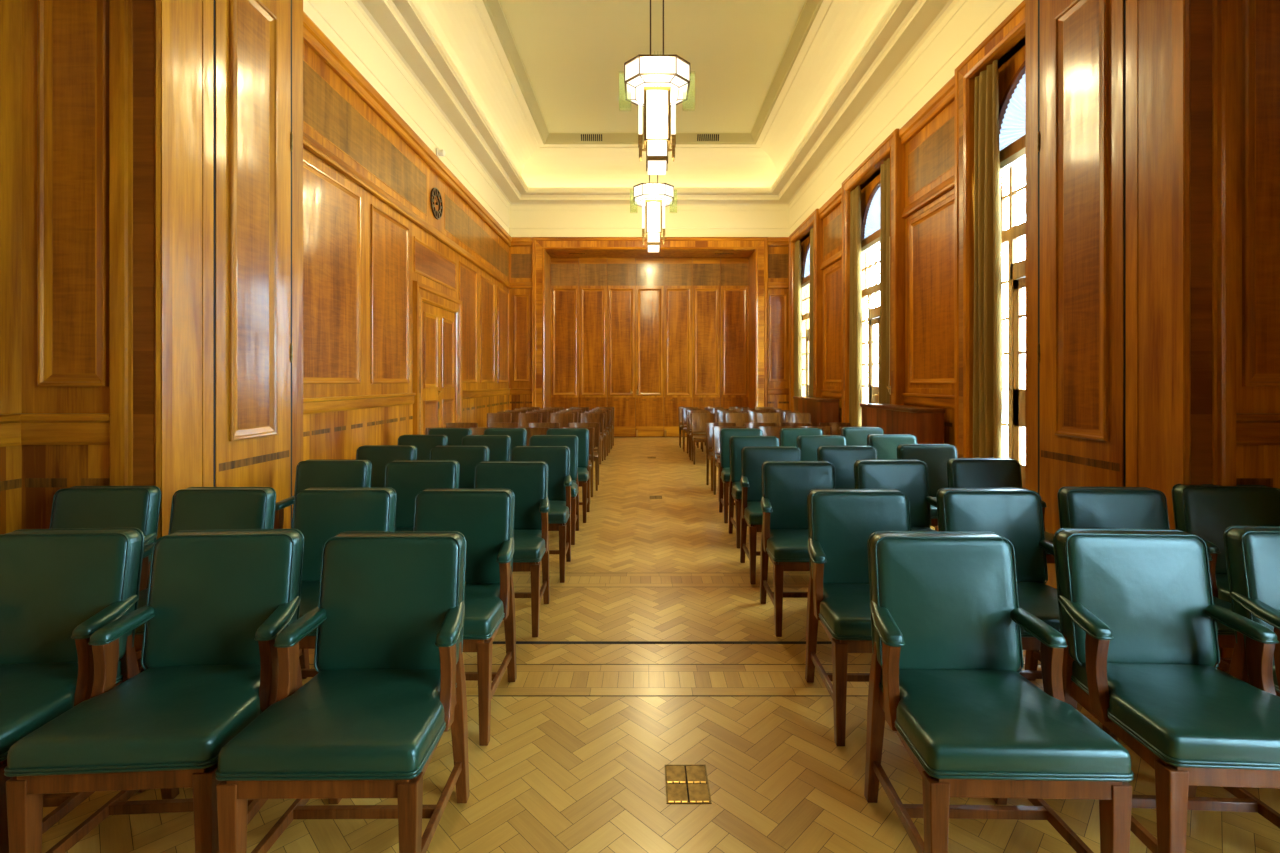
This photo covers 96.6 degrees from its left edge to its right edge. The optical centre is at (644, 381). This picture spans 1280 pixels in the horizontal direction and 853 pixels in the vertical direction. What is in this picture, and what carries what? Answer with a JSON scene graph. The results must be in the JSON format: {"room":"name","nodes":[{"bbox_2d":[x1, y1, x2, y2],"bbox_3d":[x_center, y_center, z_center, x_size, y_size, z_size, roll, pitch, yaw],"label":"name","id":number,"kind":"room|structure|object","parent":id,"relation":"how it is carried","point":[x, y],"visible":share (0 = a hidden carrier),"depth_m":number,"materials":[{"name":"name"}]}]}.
{"room":"assembly chamber","nodes":[
{"label":"assembly chamber","id":0,"kind":"room"},
{"bbox_2d":[0,0,27,533],"bbox_3d":[-3.187,-1.400,-1.700,0.346,5.600,9.000,0,0,0],"label":"wall","id":1,"kind":"structure","parent":0,"point":[10,10],"depth_m":2.75,"materials":[{"name":"brown wood"}]},
{"bbox_2d":[303,11,511,460],"bbox_3d":[-3.339,-1.000,8.725,0.442,4.800,9.550,0,0,0],"label":"wall","id":2,"kind":"structure","parent":0,"point":[371,230],"depth_m":6.70,"materials":[{"name":"brown wood"}]},
{"bbox_2d":[430,188,442,218],"bbox_3d":[-3.191,-2.737,8.770,0.030,0.470,0.470,0,0,0],"label":"wall clock","id":3,"kind":"object","parent":2,"relation":"attached to","point":[437,192],"visible":1,"depth_m":8.75,"materials":[{"name":"brown wood"}]},
{"bbox_2d":[413,281,461,434],"bbox_3d":[-3.170,0.000,8.880,0.080,2.800,1.980,0,0,0],"label":"door","id":4,"kind":"structure","parent":2,"relation":"in","point":[437,315],"depth_m":8.70,"materials":[{"name":"brown wood"}]},
{"bbox_2d":[635,258,635,436],"bbox_3d":[0.245,-1.000,14.510,7.510,4.800,0.240,0,0,0],"label":"wall","id":5,"kind":"structure","parent":0,"point":[635,258],"depth_m":14.39,"materials":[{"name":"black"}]},
{"bbox_2d":[21,0,1279,536],"bbox_3d":[0.150,-2.100,3.352,8.300,7.000,1.196,0,0,0],"label":"wall","id":6,"kind":"structure","parent":0,"point":[65,430],"depth_m":2.80,"materials":[{"name":"brown wood"}]},
{"bbox_2d":[215,0,292,528],"bbox_3d":[-2.351,-0.858,3.476,0.026,4.485,0.672,0,0,0],"label":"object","id":7,"kind":"structure","parent":6,"relation":"in","point":[254,136],"depth_m":3.42,"materials":[{"name":"brown wood"}]},
{"bbox_2d":[110,0,1235,670],"bbox_3d":[0.138,-0.973,2.785,5.449,4.745,0.070,0,0,0],"label":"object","id":8,"kind":"structure","parent":6,"relation":"attached to","point":[1210,25],"depth_m":2.78,"materials":[{"name":"brown wood"}]},
{"bbox_2d":[1037,0,1123,588],"bbox_3d":[2.626,-0.858,3.476,0.026,4.485,0.672,0,0,0],"label":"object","id":9,"kind":"structure","parent":6,"relation":"in","point":[1080,138],"depth_m":3.43,"materials":[{"name":"brown wood"}]},
{"bbox_2d":[509,237,808,409],"bbox_3d":[0.220,-1.000,14.019,7.560,4.800,1.222,0,0,0],"label":"wall","id":10,"kind":"structure","parent":0,"point":[520,250],"depth_m":13.50,"materials":[{"name":"brown wood"}]},
{"bbox_2d":[551,258,748,436],"bbox_3d":[0.130,-0.865,14.310,4.984,4.500,0.130,0,0,0],"label":"wall panel","id":11,"kind":"object","parent":10,"relation":"in","point":[692,314],"depth_m":14.33,"materials":[{"name":"brown wood"}]},
{"bbox_2d":[532,237,767,408],"bbox_3d":[0.130,-1.000,13.873,5.544,4.800,0.915,0,0,0],"label":"trim","id":12,"kind":"structure","parent":10,"relation":"attached to","point":[543,248],"depth_m":13.46,"materials":[{"name":"brown wood"}]},
{"bbox_2d":[42,437,1279,852],"bbox_3d":[0.200,1.460,4.100,8.200,0.120,21.200,0,0,0],"label":"floor","id":13,"kind":"structure","parent":0,"point":[657,647],"depth_m":2.23,"materials":[{"name":"brown wood"}]},
{"bbox_2d":[0,528,145,852],"bbox_3d":[-1.924,0.951,1.702,0.530,0.898,0.521,0,0,-3],"label":"armchair","id":14,"kind":"object","parent":13,"relation":"on","point":[58,587],"visible":0.62,"depth_m":1.84,"materials":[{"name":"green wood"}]},
{"bbox_2d":[49,486,160,658],"bbox_3d":[-2.542,0.951,2.496,0.530,0.898,0.521,0,0,-1],"label":"armchair","id":15,"kind":"object","parent":13,"relation":"on","point":[75,507],"visible":0.13,"depth_m":2.66,"materials":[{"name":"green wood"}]},
{"bbox_2d":[4,529,303,852],"bbox_3d":[-1.367,0.951,1.688,0.530,0.898,0.521,0,0,-4],"label":"armchair","id":16,"kind":"object","parent":13,"relation":"on","point":[217,605],"visible":0.83,"depth_m":1.68,"materials":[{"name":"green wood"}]},
{"bbox_2d":[134,487,275,672],"bbox_3d":[-1.974,0.951,2.470,0.530,0.898,0.521,0,0,1],"label":"armchair","id":17,"kind":"object","parent":13,"relation":"on","point":[192,508],"visible":0.09,"depth_m":2.63,"materials":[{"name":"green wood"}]},
{"bbox_2d":[274,460,371,528],"bbox_3d":[-1.976,0.951,3.420,0.530,0.898,0.521,0,0,0],"label":"armchair","id":18,"kind":"object","parent":13,"relation":"on","point":[309,473],"visible":0.2,"depth_m":3.58,"materials":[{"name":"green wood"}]},
{"bbox_2d":[215,531,469,852],"bbox_3d":[-0.816,0.951,1.662,0.530,0.898,0.521,0,0,-1],"label":"armchair","id":19,"kind":"object","parent":13,"relation":"on","point":[388,618],"visible":1,"depth_m":1.66,"materials":[{"name":"leather"}]},
{"bbox_2d":[292,487,396,678],"bbox_3d":[-1.396,0.951,2.457,0.530,0.898,0.521,0,0,0],"label":"armchair","id":20,"kind":"object","parent":13,"relation":"on","point":[320,513],"visible":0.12,"depth_m":2.61,"materials":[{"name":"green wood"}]},
{"bbox_2d":[356,445,416,486],"bbox_3d":[-2.015,0.951,4.245,0.530,0.898,0.521,0,0,1],"label":"armchair","id":21,"kind":"object","parent":13,"relation":"on","point":[379,456],"visible":0.03,"depth_m":4.41,"materials":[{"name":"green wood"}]},
{"bbox_2d":[384,460,459,531],"bbox_3d":[-1.401,0.951,3.397,0.530,0.898,0.521,0,0,0],"label":"armchair","id":22,"kind":"object","parent":13,"relation":"on","point":[408,478],"visible":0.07,"depth_m":3.56,"materials":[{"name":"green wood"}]},
{"bbox_2d":[398,435,447,459],"bbox_3d":[-2.081,0.951,5.140,0.507,0.898,0.521,0,0,1],"label":"chair","id":23,"kind":"object","parent":13,"relation":"on","point":[423,443],"visible":0.09,"depth_m":5.31,"materials":[{"name":"leather"}]},
{"bbox_2d":[428,428,471,444],"bbox_3d":[-2.088,0.951,5.912,0.507,0.898,0.521,0,0,1],"label":"chair","id":24,"kind":"object","parent":13,"relation":"on","point":[454,435],"visible":0.07,"depth_m":6.08,"materials":[{"name":"leather"}]},
{"bbox_2d":[429,445,488,487],"bbox_3d":[-1.442,0.951,4.231,0.530,0.898,0.521,0,0,1],"label":"armchair","id":25,"kind":"object","parent":13,"relation":"on","point":[468,457],"visible":0.07,"depth_m":4.39,"materials":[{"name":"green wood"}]},
{"bbox_2d":[446,423,477,427],"bbox_3d":[-2.465,0.980,7.524,0.428,0.840,0.487,0,0,-1],"label":"wooden chair","id":26,"kind":"object","parent":13,"relation":"on","point":[457,425],"visible":0.09,"depth_m":7.73,"materials":[{"name":"brown wood"}]},
{"bbox_2d":[413,488,516,745],"bbox_3d":[-0.835,0.951,2.431,0.530,0.898,0.521,0,0,1],"label":"armchair","id":27,"kind":"object","parent":13,"relation":"on","point":[484,516],"visible":0.52,"depth_m":2.57,"materials":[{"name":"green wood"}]},
{"bbox_2d":[470,427,498,434],"bbox_3d":[-1.901,0.980,6.714,0.428,0.840,0.487,0,0,-2],"label":"wooden chair","id":28,"kind":"object","parent":13,"relation":"on","point":[475,431],"visible":0.04,"depth_m":6.92,"materials":[{"name":"brown wood"}]},
{"bbox_2d":[461,435,510,460],"bbox_3d":[-1.477,0.951,5.110,0.507,0.898,0.521,0,0,0],"label":"chair","id":29,"kind":"object","parent":13,"relation":"on","point":[499,446],"visible":0.09,"depth_m":5.28,"materials":[{"name":"leather"}]},
{"bbox_2d":[487,413,511,422],"bbox_3d":[-2.550,0.980,9.854,0.428,0.840,0.487,0,0,-2],"label":"wooden chair","id":30,"kind":"object","parent":13,"relation":"on","point":[491,417],"visible":0.2,"depth_m":10.05,"materials":[{"name":"brown wood"}]},
{"bbox_2d":[487,423,518,427],"bbox_3d":[-1.918,0.980,7.524,0.428,0.840,0.487,0,0,2],"label":"wooden chair","id":31,"kind":"object","parent":13,"relation":"on","point":[500,425],"visible":0.11,"depth_m":7.73,"materials":[{"name":"brown wood"}]},
{"bbox_2d":[484,428,526,460],"bbox_3d":[-1.497,0.951,5.912,0.507,0.898,0.521,0,0,1],"label":"chair","id":32,"kind":"object","parent":13,"relation":"on","point":[518,436],"visible":0.1,"depth_m":6.08,"materials":[{"name":"leather"}]},
{"bbox_2d":[474,461,549,636],"bbox_3d":[-0.825,0.951,3.350,0.530,0.898,0.521,0,0,-1],"label":"armchair","id":33,"kind":"object","parent":13,"relation":"on","point":[528,480],"visible":0.52,"depth_m":3.49,"materials":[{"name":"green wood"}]},
{"bbox_2d":[518,413,541,427],"bbox_3d":[-2.023,0.980,9.854,0.428,0.840,0.487,0,0,2],"label":"wooden chair","id":34,"kind":"object","parent":13,"relation":"on","point":[524,419],"visible":0.28,"depth_m":10.05,"materials":[{"name":"brown wood"}]},
{"bbox_2d":[523,427,549,445],"bbox_3d":[-1.360,0.980,6.714,0.428,0.840,0.487,0,0,0],"label":"wooden chair","id":35,"kind":"object","parent":13,"relation":"on","point":[531,431],"visible":0.07,"depth_m":6.93,"materials":[{"name":"brown wood"}]},
{"bbox_2d":[511,446,571,582],"bbox_3d":[-0.798,0.951,4.196,0.530,0.898,0.521,0,0,-1],"label":"armchair","id":36,"kind":"object","parent":13,"relation":"on","point":[557,458],"visible":0.49,"depth_m":4.33,"materials":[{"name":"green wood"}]},
{"bbox_2d":[528,423,559,427],"bbox_3d":[-1.360,0.980,7.524,0.428,0.840,0.487,0,0,-1],"label":"wooden chair","id":37,"kind":"object","parent":13,"relation":"on","point":[544,425],"visible":0.14,"depth_m":7.73,"materials":[{"name":"brown wood"}]},
{"bbox_2d":[529,435,578,544],"bbox_3d":[-0.840,0.951,5.110,0.507,0.898,0.521,0,0,-1],"label":"chair","id":38,"kind":"object","parent":13,"relation":"on","point":[571,441],"visible":0.41,"depth_m":5.27,"materials":[{"name":"leather"}]},
{"bbox_2d":[550,413,573,427],"bbox_3d":[-1.453,0.980,9.854,0.428,0.840,0.487,0,0,0],"label":"wooden chair","id":39,"kind":"object","parent":13,"relation":"on","point":[563,419],"visible":0.27,"depth_m":10.05,"materials":[{"name":"brown wood"}]},
{"bbox_2d":[546,428,589,522],"bbox_3d":[-0.817,0.951,5.872,0.507,0.898,0.521,0,0,0],"label":"chair","id":40,"kind":"object","parent":13,"relation":"on","point":[582,434],"visible":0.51,"depth_m":6.02,"materials":[{"name":"leather"}]},
{"bbox_2d":[567,427,593,496],"bbox_3d":[-0.820,0.980,6.714,0.428,0.840,0.487,0,0,-1],"label":"wooden chair","id":41,"kind":"object","parent":13,"relation":"on","point":[591,430],"visible":0.31,"depth_m":6.86,"materials":[{"name":"brown wood"}]},
{"bbox_2d":[568,423,599,490],"bbox_3d":[-0.806,0.980,7.524,0.428,0.840,0.487,0,0,-2],"label":"wooden chair","id":42,"kind":"object","parent":13,"relation":"on","point":[596,426],"visible":0.46,"depth_m":7.68,"materials":[{"name":"brown wood"}]},
{"bbox_2d":[580,413,603,463],"bbox_3d":[-0.927,0.980,9.854,0.428,0.840,0.487,0,0,1],"label":"wooden chair","id":43,"kind":"object","parent":13,"relation":"on","point":[584,417],"visible":0.48,"depth_m":10.04,"materials":[{"name":"brown wood"}]},
{"bbox_2d":[584,412,606,459],"bbox_3d":[-0.901,0.980,10.364,0.428,0.840,0.487,0,0,-2],"label":"wooden chair","id":44,"kind":"object","parent":13,"relation":"on","point":[605,413],"visible":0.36,"depth_m":10.50,"materials":[{"name":"brown wood"}]},
{"bbox_2d":[589,410,610,455],"bbox_3d":[-0.879,0.980,10.934,0.428,0.840,0.487,0,0,1],"label":"wooden chair","id":45,"kind":"object","parent":13,"relation":"on","point":[607,411],"visible":0.34,"depth_m":11.07,"materials":[{"name":"brown wood"}]},
{"bbox_2d":[592,408,612,448],"bbox_3d":[-0.879,0.980,11.594,0.428,0.840,0.487,0,0,1],"label":"wooden chair","id":46,"kind":"object","parent":13,"relation":"on","point":[597,408],"visible":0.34,"depth_m":11.74,"materials":[{"name":"brown wood"}]},
{"bbox_2d":[594,407,614,447],"bbox_3d":[-0.869,0.980,12.234,0.428,0.840,0.487,0,0,1],"label":"wooden chair","id":47,"kind":"object","parent":13,"relation":"on","point":[613,408],"visible":0.33,"depth_m":12.38,"materials":[{"name":"brown wood"}]},
{"bbox_2d":[665,765,711,803],"bbox_3d":[0.148,1.398,1.985,0.150,0.004,0.190,0,0,0],"label":"floor outlet cover","id":48,"kind":"object","parent":13,"relation":"on","point":[685,784],"visible":1,"depth_m":1.98,"materials":[{"name":"gold metal"}]},
{"bbox_2d":[679,407,698,447],"bbox_3d":[0.951,0.980,12.264,0.428,0.840,0.487,0,0,2],"label":"wooden chair","id":49,"kind":"object","parent":13,"relation":"on","point":[680,408],"visible":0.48,"depth_m":12.41,"materials":[{"name":"brown wood"}]},
{"bbox_2d":[682,408,702,451],"bbox_3d":[0.981,0.980,11.594,0.428,0.840,0.487,0,0,2],"label":"wooden chair","id":50,"kind":"object","parent":13,"relation":"on","point":[684,428],"visible":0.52,"depth_m":11.73,"materials":[{"name":"brown wood"}]},
{"bbox_2d":[686,410,707,453],"bbox_3d":[1.029,0.980,10.914,0.428,0.840,0.487,0,0,-2],"label":"wooden chair","id":51,"kind":"object","parent":13,"relation":"on","point":[687,411],"visible":0.27,"depth_m":11.06,"materials":[{"name":"brown wood"}]},
{"bbox_2d":[688,412,711,459],"bbox_3d":[1.011,0.980,10.364,0.428,0.840,0.487,0,0,2],"label":"wooden chair","id":52,"kind":"object","parent":13,"relation":"on","point":[689,413],"visible":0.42,"depth_m":10.50,"materials":[{"name":"brown wood"}]},
{"bbox_2d":[691,413,714,464],"bbox_3d":[1.026,0.980,9.834,0.428,0.840,0.487,0,0,0],"label":"wooden chair","id":53,"kind":"object","parent":13,"relation":"on","point":[698,420],"visible":0.64,"depth_m":10.00,"materials":[{"name":"brown wood"}]},
{"bbox_2d":[705,423,736,490],"bbox_3d":[1.043,0.980,7.524,0.428,0.840,0.487,0,0,-2],"label":"wooden chair","id":54,"kind":"object","parent":13,"relation":"on","point":[709,432],"visible":0.47,"depth_m":7.67,"materials":[{"name":"brown wood"}]},
{"bbox_2d":[717,412,739,422],"bbox_3d":[1.559,0.980,10.364,0.428,0.840,0.487,0,0,-2],"label":"wooden chair","id":55,"kind":"object","parent":13,"relation":"on","point":[720,415],"visible":0.11,"depth_m":10.55,"materials":[{"name":"brown wood"}]},
{"bbox_2d":[712,426,746,494],"bbox_3d":[1.059,0.980,6.874,0.428,0.840,0.487,0,0,-1],"label":"wooden chair","id":56,"kind":"object","parent":13,"relation":"on","point":[716,430],"visible":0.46,"depth_m":7.02,"materials":[{"name":"brown wood"}]},
{"bbox_2d":[725,413,748,426],"bbox_3d":[1.621,0.980,9.834,0.428,0.840,0.487,0,0,1],"label":"wooden chair","id":57,"kind":"object","parent":13,"relation":"on","point":[740,419],"visible":0.21,"depth_m":10.03,"materials":[{"name":"brown wood"}]},
{"bbox_2d":[719,428,762,522],"bbox_3d":[1.028,0.951,5.859,0.507,0.898,0.521,0,0,0],"label":"chair","id":58,"kind":"object","parent":13,"relation":"on","point":[725,433],"visible":0.48,"depth_m":6.02,"materials":[{"name":"leather"}]},
{"bbox_2d":[728,436,778,547],"bbox_3d":[1.010,0.951,5.021,0.507,0.898,0.521,0,0,-1],"label":"chair","id":59,"kind":"object","parent":13,"relation":"on","point":[736,443],"visible":0.36,"depth_m":5.18,"materials":[{"name":"leather"}]},
{"bbox_2d":[744,423,776,427],"bbox_3d":[1.561,0.980,7.524,0.428,0.840,0.487,0,0,2],"label":"wooden chair","id":60,"kind":"object","parent":13,"relation":"on","point":[748,425],"visible":0.09,"depth_m":7.73,"materials":[{"name":"brown wood"}]},
{"bbox_2d":[756,413,780,425],"bbox_3d":[2.170,0.980,9.834,0.428,0.840,0.487,0,0,0],"label":"wooden chair","id":61,"kind":"object","parent":13,"relation":"on","point":[760,417],"visible":0.21,"depth_m":10.03,"materials":[{"name":"brown wood"}]},
{"bbox_2d":[740,446,800,583],"bbox_3d":[0.971,0.951,4.168,0.530,0.898,0.521,0,0,0],"label":"armchair","id":62,"kind":"object","parent":13,"relation":"on","point":[752,457],"visible":0.5,"depth_m":4.31,"materials":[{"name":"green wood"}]},
{"bbox_2d":[756,426,790,445],"bbox_3d":[1.600,0.980,6.874,0.428,0.840,0.487,0,0,0],"label":"wooden chair","id":63,"kind":"object","parent":13,"relation":"on","point":[767,430],"visible":0.13,"depth_m":7.08,"materials":[{"name":"brown wood"}]},
{"bbox_2d":[780,423,811,427],"bbox_3d":[2.050,0.980,7.524,0.428,0.840,0.487,0,0,0],"label":"wooden chair","id":64,"kind":"object","parent":13,"relation":"on","point":[792,425],"visible":0.1,"depth_m":7.74,"materials":[{"name":"brown wood"}]},
{"bbox_2d":[760,461,835,636],"bbox_3d":[0.959,0.951,3.360,0.530,0.898,0.521,0,0,0],"label":"armchair","id":65,"kind":"object","parent":13,"relation":"on","point":[786,485],"visible":0.53,"depth_m":3.49,"materials":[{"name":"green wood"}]},
{"bbox_2d":[786,413,810,422],"bbox_3d":[2.691,0.980,9.834,0.428,0.840,0.487,0,0,2],"label":"wooden chair","id":66,"kind":"object","parent":13,"relation":"on","point":[790,417],"visible":0.2,"depth_m":10.03,"materials":[{"name":"brown wood"}]},
{"bbox_2d":[780,428,822,446],"bbox_3d":[1.679,0.951,5.898,0.507,0.898,0.521,0,0,0],"label":"chair","id":67,"kind":"object","parent":13,"relation":"on","point":[788,436],"visible":0.09,"depth_m":6.07,"materials":[{"name":"leather"}]},
{"bbox_2d":[797,426,831,434],"bbox_3d":[2.100,0.980,6.874,0.428,0.840,0.487,0,0,1],"label":"wooden chair","id":68,"kind":"object","parent":13,"relation":"on","point":[826,430],"visible":0.07,"depth_m":7.07,"materials":[{"name":"brown wood"}]},
{"bbox_2d":[793,396,838,425],"bbox_3d":[3.230,0.855,10.855,0.320,1.090,1.890,0,0,0],"label":"base cabinet","id":69,"kind":"object","parent":13,"relation":"on","point":[821,410],"visible":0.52,"depth_m":10.16,"materials":[{"name":"brown wood"}]},
{"bbox_2d":[796,435,846,460],"bbox_3d":[1.636,0.951,5.070,0.507,0.898,0.521,0,0,0],"label":"chair","id":70,"kind":"object","parent":13,"relation":"on","point":[808,445],"visible":0.06,"depth_m":5.24,"materials":[{"name":"leather"}]},
{"bbox_2d":[819,423,850,434],"bbox_3d":[2.570,0.980,7.524,0.428,0.840,0.487,0,0,-1],"label":"wooden chair","id":71,"kind":"object","parent":13,"relation":"on","point":[835,426],"visible":0.12,"depth_m":7.73,"materials":[{"name":"brown wood"}]},
{"bbox_2d":[817,446,877,488],"bbox_3d":[1.572,0.951,4.217,0.530,0.898,0.521,0,0,0],"label":"armchair","id":72,"kind":"object","parent":13,"relation":"on","point":[843,458],"visible":0.06,"depth_m":4.38,"materials":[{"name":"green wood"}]},
{"bbox_2d":[805,489,910,745],"bbox_3d":[0.980,0.951,2.419,0.530,0.898,0.521,0,0,1],"label":"armchair","id":73,"kind":"object","parent":13,"relation":"on","point":[841,522],"visible":0.52,"depth_m":2.55,"materials":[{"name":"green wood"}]},
{"bbox_2d":[841,427,883,445],"bbox_3d":[2.389,0.951,6.034,0.507,0.898,0.521,0,0,-1],"label":"chair","id":74,"kind":"object","parent":13,"relation":"on","point":[855,436],"visible":0.07,"depth_m":6.20,"materials":[{"name":"leather"}]},
{"bbox_2d":[854,460,937,531],"bbox_3d":[1.570,0.951,3.420,0.530,0.898,0.521,0,0,-1],"label":"armchair","id":75,"kind":"object","parent":13,"relation":"on","point":[910,477],"visible":0.2,"depth_m":3.58,"materials":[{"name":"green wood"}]},
{"bbox_2d":[860,403,944,443],"bbox_3d":[3.230,0.855,7.280,0.320,1.090,1.720,0,0,0],"label":"base cabinet","id":76,"kind":"object","parent":13,"relation":"on","point":[925,423],"visible":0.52,"depth_m":6.72,"materials":[{"name":"brown wood"}]},
{"bbox_2d":[867,434,938,531],"bbox_3d":[2.329,0.951,5.171,0.507,0.898,0.521,0,0,1],"label":"chair","id":77,"kind":"object","parent":13,"relation":"on","point":[886,445],"visible":0.09,"depth_m":5.34,"materials":[{"name":"leather"}]},
{"bbox_2d":[897,444,956,525],"bbox_3d":[2.244,0.951,4.332,0.530,0.898,0.521,0,0,1],"label":"armchair","id":78,"kind":"object","parent":13,"relation":"on","point":[936,456],"visible":0.1,"depth_m":4.49,"materials":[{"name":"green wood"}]},
{"bbox_2d":[864,531,1133,852],"bbox_3d":[0.965,0.951,1.662,0.530,0.898,0.521,0,0,1],"label":"armchair","id":79,"kind":"object","parent":13,"relation":"on","point":[947,618],"visible":1,"depth_m":1.66,"materials":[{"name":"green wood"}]},
{"bbox_2d":[947,458,1054,562],"bbox_3d":[2.203,0.951,3.493,0.530,0.898,0.521,0,0,-1],"label":"armchair","id":80,"kind":"object","parent":13,"relation":"on","point":[961,472],"visible":0.12,"depth_m":3.65,"materials":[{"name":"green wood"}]},
{"bbox_2d":[936,488,1117,740],"bbox_3d":[1.595,0.951,2.444,0.530,0.898,0.521,0,0,1],"label":"armchair","id":81,"kind":"object","parent":13,"relation":"on","point":[1014,514],"visible":0.25,"depth_m":2.59,"materials":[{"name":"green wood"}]},
{"bbox_2d":[1057,487,1234,647],"bbox_3d":[2.182,0.951,2.470,0.530,0.898,0.521,0,0,3],"label":"armchair","id":82,"kind":"object","parent":13,"relation":"on","point":[1079,507],"visible":0.14,"depth_m":2.63,"materials":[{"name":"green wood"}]},
{"bbox_2d":[1053,528,1279,852],"bbox_3d":[1.607,0.951,1.697,0.530,0.898,0.521,0,0,3],"label":"armchair","id":83,"kind":"object","parent":13,"relation":"on","point":[1138,613],"visible":0.96,"depth_m":1.72,"materials":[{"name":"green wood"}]},
{"bbox_2d":[1172,484,1279,672],"bbox_3d":[2.785,0.951,2.537,0.530,0.898,0.521,0,0,6],"label":"armchair","id":84,"kind":"object","parent":13,"relation":"on","point":[1205,511],"visible":0.22,"depth_m":2.70,"materials":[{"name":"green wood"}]},
{"bbox_2d":[1223,526,1279,696],"bbox_3d":[2.221,0.951,1.729,0.530,0.898,0.521,0,0,3],"label":"armchair","id":85,"kind":"object","parent":13,"relation":"on","point":[1252,553],"visible":0.61,"depth_m":1.91,"materials":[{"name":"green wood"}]},
{"bbox_2d":[303,0,1022,236],"bbox_3d":[0.115,-4.395,8.725,6.650,2.010,9.550,0,0,0],"label":"ceiling","id":86,"kind":"structure","parent":0,"point":[797,95],"depth_m":9.41,"materials":[{"name":"beige paint"}]},
{"bbox_2d":[633,175,673,251],"bbox_3d":[0.170,-3.925,10.700,0.824,2.950,0.824,0,0,45],"label":"pendant lantern","id":87,"kind":"object","parent":86,"relation":"hanging from","point":[652,196],"visible":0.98,"depth_m":10.56,"materials":[{"name":"white glass"}]},
{"bbox_2d":[624,0,689,174],"bbox_3d":[0.145,-3.925,6.650,0.824,2.950,0.824,0,0,45],"label":"pendant lantern","id":88,"kind":"object","parent":86,"relation":"hanging from","point":[655,83],"visible":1,"depth_m":6.51,"materials":[{"name":"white glass"}]},
{"bbox_2d":[697,134,718,140],"bbox_3d":[1.385,-5.306,12.411,0.470,0.112,0.099,0,0,0],"label":"ceiling vent","id":89,"kind":"object","parent":86,"relation":"in","point":[698,135],"visible":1,"depth_m":12.40,"materials":[{"name":"black metal"}]},
{"bbox_2d":[800,36,1024,445],"bbox_3d":[3.564,-1.000,8.725,0.272,4.800,9.550,0,0,0],"label":"wall","id":90,"kind":"structure","parent":0,"point":[928,137],"depth_m":7.11,"materials":[{"name":"brown wood"}]},
{"bbox_2d":[789,209,822,411],"bbox_3d":[3.553,-1.008,12.310,0.334,4.815,2.110,0,0,0],"label":"window","id":91,"kind":"structure","parent":90,"relation":"in","point":[814,220],"depth_m":12.61,"materials":[{"name":"brown wood"}]},
{"bbox_2d":[794,240,801,395],"bbox_3d":[3.476,-0.895,12.934,0.142,4.550,0.415,0,0,0],"label":"curtain","id":92,"kind":"object","parent":91,"relation":"hanging from","point":[797,259],"visible":0.79,"depth_m":12.79,"materials":[{"name":"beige fabric"}]},
{"bbox_2d":[804,248,809,277],"bbox_3d":[3.653,-2.670,12.310,0.018,0.740,1.480,0,0,0],"label":"shade","id":93,"kind":"object","parent":91,"relation":"attached to","point":[806,250],"depth_m":12.77,"materials":[{"name":"white fabric"}]},
{"bbox_2d":[809,227,812,396],"bbox_3d":[3.480,-0.895,11.684,0.144,4.550,0.421,0,0,0],"label":"curtain","id":94,"kind":"object","parent":91,"relation":"hanging from","point":[811,230],"visible":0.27,"depth_m":11.74,"materials":[{"name":"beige fabric"}]},
{"bbox_2d":[842,129,904,422],"bbox_3d":[3.553,-1.008,8.750,0.334,4.815,2.110,0,0,0],"label":"window","id":95,"kind":"structure","parent":90,"relation":"in","point":[892,148],"depth_m":8.89,"materials":[{"name":"brown wood"}]},
{"bbox_2d":[849,185,861,425],"bbox_3d":[3.475,-0.895,9.374,0.132,4.550,0.415,0,0,0],"label":"curtain","id":96,"kind":"object","parent":95,"relation":"hanging from","point":[855,321],"visible":0.81,"depth_m":9.30,"materials":[{"name":"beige fabric"}]},
{"bbox_2d":[864,187,879,237],"bbox_3d":[3.653,-2.670,8.750,0.018,0.740,1.480,0,0,0],"label":"shade","id":97,"kind":"object","parent":95,"relation":"attached to","point":[871,197],"depth_m":9.13,"materials":[{"name":"white fabric"}]},
{"bbox_2d":[879,158,889,403],"bbox_3d":[3.480,-0.895,8.154,0.134,4.550,0.480,0,0,0],"label":"curtain","id":98,"kind":"object","parent":95,"relation":"hanging from","point":[884,395],"visible":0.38,"depth_m":8.21,"materials":[{"name":"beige fabric"}]},
{"bbox_2d":[887,237,890,394],"bbox_3d":[3.377,-0.909,7.867,0.054,2.182,0.055,0,0,40],"label":"blind cord","id":99,"kind":"object","parent":95,"relation":"hanging from","point":[888,388],"visible":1,"depth_m":7.87,"materials":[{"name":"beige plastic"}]},
{"bbox_2d":[955,0,1024,487],"bbox_3d":[3.553,-1.008,5.180,0.334,4.815,2.110,0,0,0],"label":"window","id":100,"kind":"structure","parent":90,"relation":"in","point":[1011,75],"depth_m":5.77,"materials":[{"name":"brown wood"}]},
{"bbox_2d":[973,60,1002,457],"bbox_3d":[3.475,-0.895,5.790,0.134,4.550,0.464,0,0,0],"label":"curtain","id":101,"kind":"object","parent":100,"relation":"hanging from","point":[988,312],"visible":0.79,"depth_m":5.71,"materials":[{"name":"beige fabric"}]},
{"bbox_2d":[999,74,1024,149],"bbox_3d":[3.653,-2.670,5.180,0.018,0.740,1.480,0,0,0],"label":"shade","id":102,"kind":"object","parent":100,"relation":"attached to","point":[1012,118],"depth_m":5.65,"materials":[{"name":"white fabric"}]},
{"label":"outside","id":103,"kind":"structure","parent":0,"visible":0},
{"bbox_2d":[1002,403,1024,464],"bbox_3d":[22.000,1.600,10.000,36.000,0.200,60.000,0,0,0],"label":"ground","id":104,"kind":"structure","parent":103,"point":[1004,405],"depth_m":15.83,"materials":[{"name":"stone"}]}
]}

